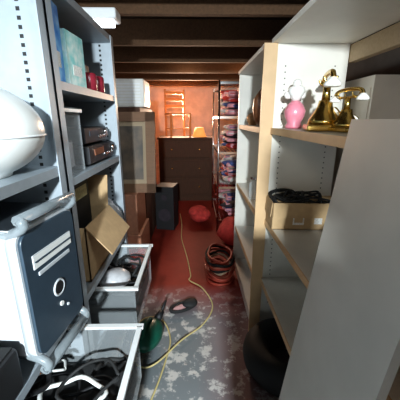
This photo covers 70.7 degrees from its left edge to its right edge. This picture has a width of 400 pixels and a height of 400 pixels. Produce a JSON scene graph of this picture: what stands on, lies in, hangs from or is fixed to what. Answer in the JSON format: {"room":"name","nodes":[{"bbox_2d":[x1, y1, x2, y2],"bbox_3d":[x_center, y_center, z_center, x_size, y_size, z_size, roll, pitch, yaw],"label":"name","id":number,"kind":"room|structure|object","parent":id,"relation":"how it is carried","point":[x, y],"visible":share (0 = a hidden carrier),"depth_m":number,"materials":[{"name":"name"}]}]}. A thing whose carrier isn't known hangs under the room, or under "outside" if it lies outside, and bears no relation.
{"room":"basement storage room","nodes":[
{"label":"basement storage room","id":0,"kind":"room"},
{"bbox_2d":[82,7,120,27],"bbox_3d":[-1.135,-1.133,1.756,1.250,0.085,0.130,0,16,-1],"label":"ceiling light fixture","id":1,"kind":"object","parent":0,"point":[106,17],"depth_m":1.71,"materials":[{"name":"white plastic"}]},
{"bbox_2d":[146,86,238,183],"bbox_3d":[-0.316,-1.524,6.476,4.000,2.460,0.100,0,16,-1],"label":"wall","id":2,"kind":"structure","parent":0,"point":[198,99],"depth_m":6.31,"materials":[{"name":"paint"}]},
{"bbox_2d":[119,184,289,399],"bbox_3d":[-0.237,0.912,2.442,4.000,0.100,9.400,0,16,-1],"label":"floor","id":3,"kind":"structure","parent":0,"point":[208,364],"depth_m":2.13,"materials":[{"name":"paint"}]},
{"bbox_2d":[0,0,89,399],"bbox_3d":[-0.711,0.388,0.551,0.466,1.950,1.170,0,16,-1],"label":"metal shelving unit","id":4,"kind":"object","parent":3,"relation":"on","point":[25,61],"visible":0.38,"depth_m":0.92,"materials":[{"name":"grey metal"}]},
{"bbox_2d":[0,347,23,399],"bbox_3d":[-0.688,0.489,0.617,0.420,0.136,0.300,0,16,-1],"label":"equipment case","id":5,"kind":"object","parent":4,"relation":"on","point":[11,377],"visible":1,"depth_m":0.72,"materials":[{"name":"plastic"}]},
{"bbox_2d":[0,88,46,178],"bbox_3d":[-0.644,-0.224,0.751,0.404,0.333,0.404,0,16,-1],"label":"appliance","id":6,"kind":"object","parent":4,"relation":"on","point":[22,130],"visible":1,"depth_m":0.73,"materials":[{"name":"plastic"}]},
{"bbox_2d":[0,192,89,373],"bbox_3d":[-0.667,0.231,0.884,0.513,0.485,0.250,2,16,6],"label":"computer tower","id":7,"kind":"object","parent":4,"relation":"on","point":[41,295],"visible":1,"depth_m":0.79,"materials":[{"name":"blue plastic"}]},
{"bbox_2d":[24,323,143,399],"bbox_3d":[-0.552,0.688,0.939,0.660,0.256,0.477,0,16,-1],"label":"plastic storage bin","id":8,"kind":"object","parent":4,"relation":"on","point":[116,379],"visible":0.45,"depth_m":1.03,"materials":[{"name":"grey plastic"}]},
{"bbox_2d":[43,0,129,362],"bbox_3d":[-0.728,0.115,1.502,0.466,1.950,0.790,0,16,-1],"label":"metal shelving unit","id":9,"kind":"object","parent":3,"relation":"on","point":[98,108],"visible":0.31,"depth_m":1.53,"materials":[{"name":"grey metal"}]},
{"bbox_2d":[51,1,65,81],"bbox_3d":[-0.620,-0.565,1.002,0.202,0.270,0.142,-2,16,-6],"label":"product box","id":10,"kind":"object","parent":9,"relation":"on","point":[53,6],"visible":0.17,"depth_m":1.05,"materials":[{"name":"cardboard"}]},
{"bbox_2d":[64,107,81,166],"bbox_3d":[-0.640,-0.233,1.129,0.280,0.262,0.220,0,16,-1],"label":"plastic storage container","id":11,"kind":"object","parent":9,"relation":"on","point":[66,109],"visible":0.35,"depth_m":1.17,"materials":[{"name":"white plastic"}]},
{"bbox_2d":[60,28,86,87],"bbox_3d":[-0.613,-0.578,1.176,0.202,0.200,0.162,1,16,2],"label":"product box","id":12,"kind":"object","parent":9,"relation":"on","point":[72,47],"visible":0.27,"depth_m":1.14,"materials":[{"name":"cardboard"}]},
{"bbox_2d":[85,72,97,90],"bbox_3d":[-0.546,-0.577,1.385,0.076,0.082,0.076,0,16,-1],"label":"candle jar","id":13,"kind":"object","parent":9,"relation":"on","point":[91,80],"visible":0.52,"depth_m":1.36,"materials":[{"name":"red glass"}]},
{"bbox_2d":[73,141,113,165],"bbox_3d":[-0.668,-0.257,1.517,0.318,0.093,0.400,0,16,-1],"label":"stereo receiver","id":14,"kind":"object","parent":9,"relation":"on","point":[90,153],"visible":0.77,"depth_m":1.39,"materials":[{"name":"black plastic"}]},
{"bbox_2d":[66,126,107,145],"bbox_3d":[-0.688,-0.340,1.482,0.318,0.083,0.340,0,16,-1],"label":"stereo receiver","id":15,"kind":"object","parent":14,"relation":"on","point":[80,135],"visible":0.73,"depth_m":1.36,"materials":[{"name":"black plastic"}]},
{"bbox_2d":[96,76,104,92],"bbox_3d":[-0.548,-0.610,1.501,0.076,0.082,0.076,0,16,-1],"label":"candle jar","id":16,"kind":"object","parent":9,"relation":"on","point":[100,80],"visible":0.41,"depth_m":1.48,"materials":[{"name":"red glass"}]},
{"bbox_2d":[79,175,129,281],"bbox_3d":[-0.650,0.140,1.395,0.495,0.437,0.525,0,16,-1],"label":"cardboard box","id":17,"kind":"object","parent":9,"relation":"on","point":[101,237],"visible":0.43,"depth_m":1.43,"materials":[{"name":"brown cardboard"}]},
{"bbox_2d":[74,179,91,227],"bbox_3d":[-0.703,0.125,1.437,0.202,0.420,0.302,0,16,-1],"label":"case","id":18,"kind":"object","parent":17,"relation":"in","point":[81,189],"visible":0.13,"depth_m":1.46,"materials":[{"name":"plastic"}]},
{"bbox_2d":[108,198,123,219],"bbox_3d":[-0.622,0.108,1.755,0.280,0.300,0.175,0,16,-1],"label":"plastic bag","id":19,"kind":"object","parent":9,"relation":"on","point":[114,207],"visible":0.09,"depth_m":1.73,"materials":[{"name":"grey plastic"}]},
{"bbox_2d":[89,244,152,323],"bbox_3d":[-0.625,0.485,1.647,0.640,0.256,0.512,0,16,-1],"label":"plastic storage bin","id":20,"kind":"object","parent":9,"relation":"on","point":[118,297],"visible":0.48,"depth_m":1.52,"materials":[{"name":"grey plastic"}]},
{"bbox_2d":[124,193,149,274],"bbox_3d":[-0.811,0.329,2.806,0.620,0.821,0.820,0,16,-1],"label":"cardboard box","id":21,"kind":"object","parent":3,"relation":"on","point":[138,232],"visible":0.29,"depth_m":2.73,"materials":[{"name":"brown cardboard"}]},
{"bbox_2d":[118,112,155,192],"bbox_3d":[-0.646,-0.437,2.628,0.460,0.736,0.145,0,16,-1],"label":"picture frame","id":22,"kind":"object","parent":21,"relation":"on","point":[137,129],"visible":0.6,"depth_m":2.62,"materials":[{"name":"brown wood"}]},
{"bbox_2d":[118,107,155,240],"bbox_3d":[-0.907,-0.311,3.588,0.560,1.620,0.900,0,16,-1],"label":"storage cabinet","id":23,"kind":"object","parent":3,"relation":"on","point":[149,197],"visible":0.21,"depth_m":3.48,"materials":[{"name":"brown wood"}]},
{"bbox_2d":[116,79,149,107],"bbox_3d":[-0.836,-1.171,3.132,0.504,0.280,0.404,0,16,-1],"label":"window air conditioner","id":24,"kind":"object","parent":23,"relation":"on","point":[130,92],"visible":0.6,"depth_m":2.95,"materials":[{"name":"white plastic"}]},
{"bbox_2d":[132,300,166,352],"bbox_3d":[-0.348,0.890,1.987,0.200,0.193,0.404,3,16,11],"label":"plastic jug","id":25,"kind":"object","parent":3,"relation":"on","point":[152,332],"visible":0.92,"depth_m":1.88,"materials":[{"name":"green plastic"}]},
{"bbox_2d":[155,182,178,229],"bbox_3d":[-0.468,0.086,4.018,0.260,0.620,0.287,2,16,9],"label":"floor speaker","id":26,"kind":"object","parent":3,"relation":"on","point":[166,195],"visible":0.94,"depth_m":3.90,"materials":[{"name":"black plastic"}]},
{"bbox_2d":[130,214,212,399],"bbox_3d":[-0.201,0.705,2.930,0.602,0.027,3.551,0,16,-1],"label":"extension cord","id":27,"kind":"object","parent":3,"relation":"on","point":[140,321],"visible":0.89,"depth_m":1.98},
{"bbox_2d":[169,298,196,313],"bbox_3d":[-0.137,0.866,2.315,0.255,0.060,0.116,-9,18,-30],"label":"slipper","id":28,"kind":"object","parent":3,"relation":"on","point":[187,304],"visible":1,"depth_m":2.30,"materials":[{"name":"grey fabric"}]},
{"bbox_2d":[157,136,211,200],"bbox_3d":[-0.265,-0.620,5.463,1.020,1.180,0.558,0,16,-1],"label":"wooden dresser","id":29,"kind":"object","parent":3,"relation":"on","point":[186,161],"visible":0.86,"depth_m":5.21,"materials":[{"name":"brown wood"}]},
{"bbox_2d":[164,89,190,136],"bbox_3d":[-0.415,-1.603,5.203,0.400,0.850,0.400,-6,17,-20],"label":"wooden chair","id":30,"kind":"object","parent":29,"relation":"on","point":[165,91],"visible":1,"depth_m":5.27,"materials":[{"name":"orange wood"}]},
{"bbox_2d":[192,127,205,136],"bbox_3d":[-0.014,-1.259,5.236,0.260,0.170,0.260,0,16,-1],"label":"lampshade","id":31,"kind":"object","parent":29,"relation":"on","point":[199,131],"visible":0.92,"depth_m":5.15,"materials":[{"name":"orange fabric"}]},
{"bbox_2d":[188,205,210,221],"bbox_3d":[-0.009,0.203,4.279,0.339,0.250,0.440,0,16,-1],"label":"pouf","id":32,"kind":"object","parent":3,"relation":"on","point":[198,213],"visible":1,"depth_m":4.11,"materials":[{"name":"red fabric"}]},
{"bbox_2d":[204,243,234,285],"bbox_3d":[0.191,0.625,2.785,0.308,0.266,0.519,0,16,-1],"label":"garden hose","id":33,"kind":"object","parent":3,"relation":"on","point":[224,266],"visible":1,"depth_m":2.67,"materials":[{"name":"orange rubber"}]},
{"bbox_2d":[212,80,238,231],"bbox_3d":[0.552,-0.656,4.192,0.675,1.950,1.126,0,16,-1],"label":"wire shelving rack","id":34,"kind":"object","parent":3,"relation":"on","point":[220,82],"visible":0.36,"depth_m":3.76,"materials":[{"name":"silver metal"}]},
{"bbox_2d":[215,90,238,214],"bbox_3d":[0.537,-0.743,4.256,0.622,1.737,1.193,0,16,-1],"label":"folded clothes","id":35,"kind":"object","parent":34,"relation":"on","point":[229,103],"visible":0.49,"depth_m":3.90,"materials":[{"name":"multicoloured fabric"}]},
{"bbox_2d":[217,216,233,245],"bbox_3d":[0.455,0.408,3.448,0.459,0.326,0.613,-5,17,-16],"label":"duffel bag","id":36,"kind":"object","parent":3,"relation":"on","point":[225,231],"visible":0.44,"depth_m":3.36,"materials":[{"name":"red fabric"}]},
{"bbox_2d":[233,45,263,318],"bbox_3d":[0.561,-0.094,2.314,0.420,1.905,0.960,0,16,-1],"label":"shelving unit","id":37,"kind":"object","parent":3,"relation":"on","point":[250,78],"visible":0.31,"depth_m":2.64,"materials":[{"name":"laminate"}]},
{"bbox_2d":[247,112,256,124],"bbox_3d":[0.428,-0.660,2.295,0.100,0.100,0.100,0,16,-1],"label":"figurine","id":38,"kind":"object","parent":37,"relation":"on","point":[250,118],"visible":0.73,"depth_m":2.27,"materials":[{"name":"brown wood"}]},
{"bbox_2d":[252,88,261,125],"bbox_3d":[0.450,-0.642,1.895,0.190,0.285,0.190,0,16,-1],"label":"ceramic vase","id":39,"kind":"object","parent":37,"relation":"on","point":[256,109],"visible":0.14,"depth_m":1.86,"materials":[{"name":"brown ceramic"}]},
{"bbox_2d":[243,318,287,397],"bbox_3d":[0.535,0.953,1.740,0.540,0.195,0.540,0,16,-1],"label":"tire","id":40,"kind":"object","parent":3,"relation":"on","point":[267,370],"visible":0.41,"depth_m":1.64,"materials":[{"name":"black rubber"}]},
{"bbox_2d":[248,0,399,399],"bbox_3d":[0.610,0.260,1.043,0.488,1.925,1.640,0,16,-1],"label":"shelving unit","id":41,"kind":"object","parent":3,"relation":"on","point":[317,40],"visible":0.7,"depth_m":1.60,"materials":[{"name":"laminate"}]},
{"bbox_2d":[284,79,305,128],"bbox_3d":[0.503,-0.505,1.487,0.115,0.247,0.110,0,16,-1],"label":"porcelain figurine","id":42,"kind":"object","parent":41,"relation":"on","point":[294,113],"visible":1,"depth_m":1.46,"materials":[{"name":"pink ceramic"}]},
{"bbox_2d":[265,188,330,229],"bbox_3d":[0.617,0.050,1.690,0.420,0.209,0.191,1,16,2],"label":"cardboard box","id":43,"kind":"object","parent":41,"relation":"on","point":[287,210],"visible":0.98,"depth_m":1.62,"materials":[{"name":"cardboard"}]},
{"bbox_2d":[303,68,341,130],"bbox_3d":[0.548,-0.426,1.218,0.162,0.244,0.298,4,16,13],"label":"rotary telephone","id":44,"kind":"object","parent":41,"relation":"on","point":[324,115],"visible":0.92,"depth_m":1.18,"materials":[{"name":"gold metal"}]},
{"bbox_2d":[328,87,369,131],"bbox_3d":[0.584,-0.356,1.116,0.110,0.166,0.203,-3,16,-11],"label":"rotary telephone","id":45,"kind":"object","parent":41,"relation":"on","point":[342,122],"visible":0.85,"depth_m":1.10,"materials":[{"name":"gold metal"}]},
{"bbox_2d":[348,22,399,62],"bbox_3d":[0.869,-0.597,0.812,0.040,0.090,1.600,0,16,-1],"label":"wooden plank","id":46,"kind":"object","parent":41,"relation":"attached to","point":[387,39],"visible":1,"depth_m":1.35,"materials":[{"name":"brown wood"}]},
{"bbox_2d":[279,119,399,399],"bbox_3d":[0.327,0.555,0.789,0.205,1.501,0.360,0,16,-1],"label":"board","id":47,"kind":"object","parent":3,"relation":"on","point":[346,346],"visible":1,"depth_m":0.66,"materials":[{"name":"grey wood"}]},
{"bbox_2d":[330,75,399,195],"bbox_3d":[1.139,0.119,1.907,0.520,1.720,0.450,0,16,-1],"label":"tall cabinet","id":48,"kind":"object","parent":3,"relation":"on","point":[383,91],"visible":0.1,"depth_m":1.50,"materials":[{"name":"laminate"}]},
{"bbox_2d":[74,0,367,85],"bbox_3d":[-0.237,-1.352,1.793,4.000,0.310,9.400,0,16,-1],"label":"ceiling","id":49,"kind":"structure","parent":0,"point":[157,42],"depth_m":2.56,"materials":[{"name":"brown wood"}]},
{"bbox_2d":[345,21,399,81],"bbox_3d":[1.613,-0.279,2.134,0.100,2.460,9.000,0,16,-1],"label":"wall","id":50,"kind":"structure","parent":0,"point":[386,63],"depth_m":2.47,"materials":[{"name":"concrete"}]}
]}

